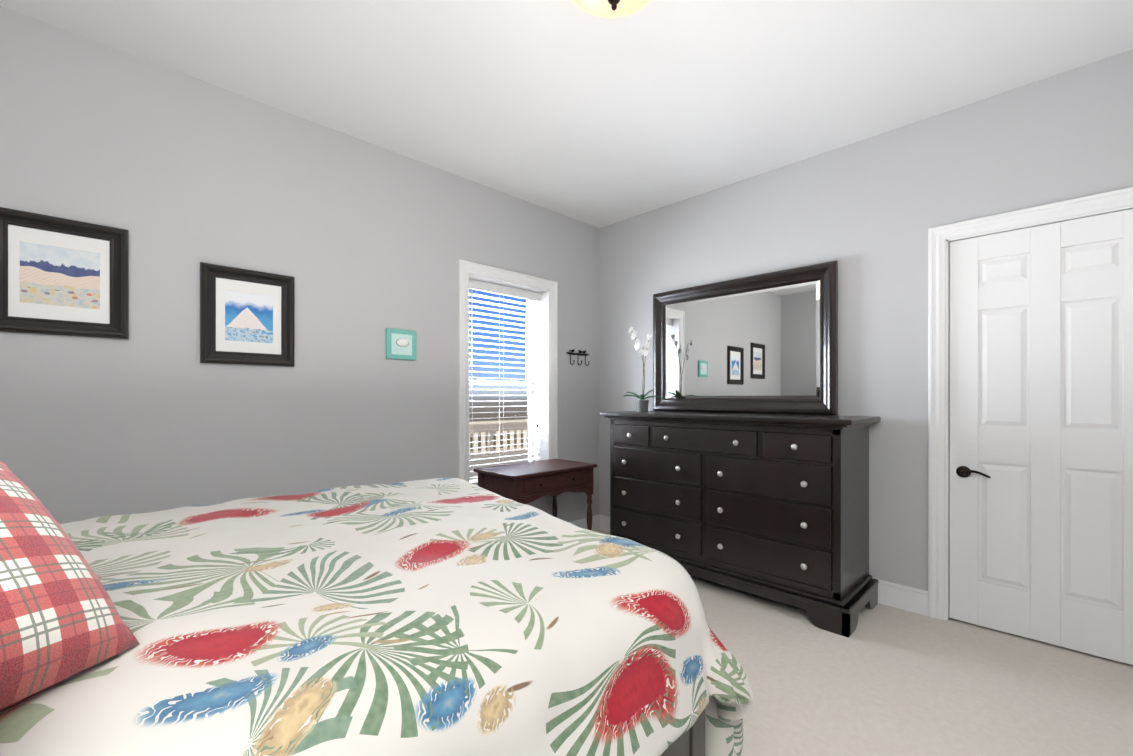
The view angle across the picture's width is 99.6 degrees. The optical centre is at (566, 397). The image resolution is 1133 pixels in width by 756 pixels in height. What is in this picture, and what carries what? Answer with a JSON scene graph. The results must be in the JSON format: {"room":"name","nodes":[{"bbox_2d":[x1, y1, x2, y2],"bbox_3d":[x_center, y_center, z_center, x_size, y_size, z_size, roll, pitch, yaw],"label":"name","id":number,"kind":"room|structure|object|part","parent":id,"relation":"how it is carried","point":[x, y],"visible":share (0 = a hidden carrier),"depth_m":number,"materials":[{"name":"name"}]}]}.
{"room":"bedroom","nodes":[
{"label":"bedroom","id":0,"kind":"room"},
{"bbox_2d":[0,6,598,523],"bbox_3d":[-1.280,-0.170,2.973,4.200,2.740,0.272,0,0,-44],"label":"wall","id":1,"kind":"structure","parent":0,"point":[182,176],"depth_m":2.50,"materials":[{"name":"paint"}]},
{"bbox_2d":[0,207,128,338],"bbox_3d":[-2.099,-0.502,1.988,0.412,0.485,0.031,0,0,-44],"label":"picture frame","id":2,"kind":"object","parent":1,"relation":"in","point":[63,276],"visible":1,"depth_m":1.99,"materials":[{"name":"black wood"}]},
{"bbox_2d":[200,262,294,366],"bbox_3d":[-1.623,-0.410,2.454,0.408,0.485,0.031,0,0,-44],"label":"picture frame","id":3,"kind":"object","parent":1,"relation":"in","point":[247,316],"visible":1,"depth_m":2.45,"materials":[{"name":"black wood"}]},
{"bbox_2d":[386,328,415,359],"bbox_3d":[-1.044,-0.334,3.027,0.197,0.188,0.025,0,0,-44],"label":"picture frame","id":4,"kind":"object","parent":1,"relation":"in","point":[401,344],"visible":1,"depth_m":3.02,"materials":[{"name":"teal wood"}]},
{"bbox_2d":[566,349,588,365],"bbox_3d":[0.114,-0.346,4.140,0.278,0.138,0.057,0,0,-44],"label":"hook rack","id":5,"kind":"object","parent":1,"relation":"attached to","point":[579,353],"visible":1,"depth_m":4.15,"materials":[{"name":"black metal"}]},
{"bbox_2d":[569,514,599,530],"bbox_3d":[-1.194,1.133,2.886,4.200,0.135,0.016,0,0,-44],"label":"baseboard","id":6,"kind":"structure","parent":1,"relation":"attached to","point":[582,523],"depth_m":4.27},
{"bbox_2d":[0,0,1132,227],"bbox_3d":[0.113,-1.589,1.552,4.700,0.100,4.250,0,0,-44],"label":"ceiling","id":7,"kind":"structure","parent":0,"point":[568,108],"depth_m":2.25,"materials":[{"name":"paint"}]},
{"bbox_2d":[570,0,651,18],"bbox_3d":[0.164,-1.435,1.643,0.418,0.209,0.418,0,0,-44],"label":"flush-mount light fixture","id":8,"kind":"object","parent":7,"relation":"hanging from","point":[609,9],"visible":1,"depth_m":1.71,"materials":[{"name":"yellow glass"}]},
{"bbox_2d":[595,530,1132,755],"bbox_3d":[0.113,1.251,1.553,4.700,0.100,4.250,0,0,-44],"label":"floor","id":9,"kind":"structure","parent":0,"point":[883,680],"depth_m":1.98,"materials":[{"name":"beige carpet"}]},
{"bbox_2d":[0,461,753,755],"bbox_3d":[-0.815,0.531,1.255,2.408,1.340,1.873,0,0,-44],"label":"bed","id":10,"kind":"object","parent":9,"relation":"on","point":[449,616],"visible":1,"depth_m":0.90,"materials":[{"name":"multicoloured fabric"}]},
{"bbox_2d":[473,459,596,529],"bbox_3d":[-0.211,0.850,3.476,0.800,0.700,0.460,0,0,-44],"label":"side table","id":11,"kind":"object","parent":9,"relation":"on","point":[526,482],"visible":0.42,"depth_m":3.32,"materials":[{"name":"brown wood"}]},
{"bbox_2d":[601,411,880,637],"bbox_3d":[1.036,0.655,3.165,0.575,1.090,1.660,0,0,-44],"label":"dresser","id":12,"kind":"object","parent":9,"relation":"on","point":[774,507],"visible":0.96,"depth_m":2.76,"materials":[{"name":"brown wood"}]},
{"bbox_2d":[624,326,663,411],"bbox_3d":[0.583,-0.219,3.635,0.250,0.658,0.291,0,0,-44],"label":"potted orchid","id":13,"kind":"object","parent":12,"relation":"on","point":[641,404],"visible":1,"depth_m":3.62,"materials":[{"name":"plant"}]},
{"bbox_2d":[653,260,837,414],"bbox_3d":[1.182,-0.364,3.402,0.058,0.943,1.345,0,0,-44],"label":"dresser mirror","id":14,"kind":"object","parent":12,"relation":"on","point":[764,343],"visible":1,"depth_m":3.30,"materials":[{"name":"brown wood"}]},
{"bbox_2d":[599,49,1132,664],"bbox_3d":[1.686,-0.170,3.095,0.294,2.740,4.250,0,0,-44],"label":"wall","id":15,"kind":"structure","parent":0,"point":[981,251],"depth_m":2.50,"materials":[{"name":"paint"}]},
{"bbox_2d":[600,515,927,615],"bbox_3d":[1.154,1.132,3.480,0.016,0.135,2.397,0,0,-44],"label":"baseboard","id":16,"kind":"structure","parent":15,"relation":"attached to","point":[906,598],"depth_m":2.72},
{"bbox_3d":[2.338,0.138,2.337,0.164,2.125,0.905,0,0,-44],"label":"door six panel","id":17,"kind":"part","parent":15,"relation":"part of","materials":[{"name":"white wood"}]},
{"label":"outside","id":18,"kind":"structure","parent":0,"visible":0},
{"bbox_2d":[469,386,528,450],"bbox_3d":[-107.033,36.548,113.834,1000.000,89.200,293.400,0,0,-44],"label":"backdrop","id":19,"kind":"structure","parent":18,"point":[521,405],"depth_m":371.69,"materials":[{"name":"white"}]},
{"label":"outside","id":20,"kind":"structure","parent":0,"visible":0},
{"bbox_2d":[469,419,528,479],"bbox_3d":[-1.996,0.938,6.703,18.000,0.800,5.957,0,0,-44],"label":"deck railing","id":21,"kind":"object","parent":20,"point":[481,429],"depth_m":10.71,"materials":[{"name":"white wood"}]}
]}

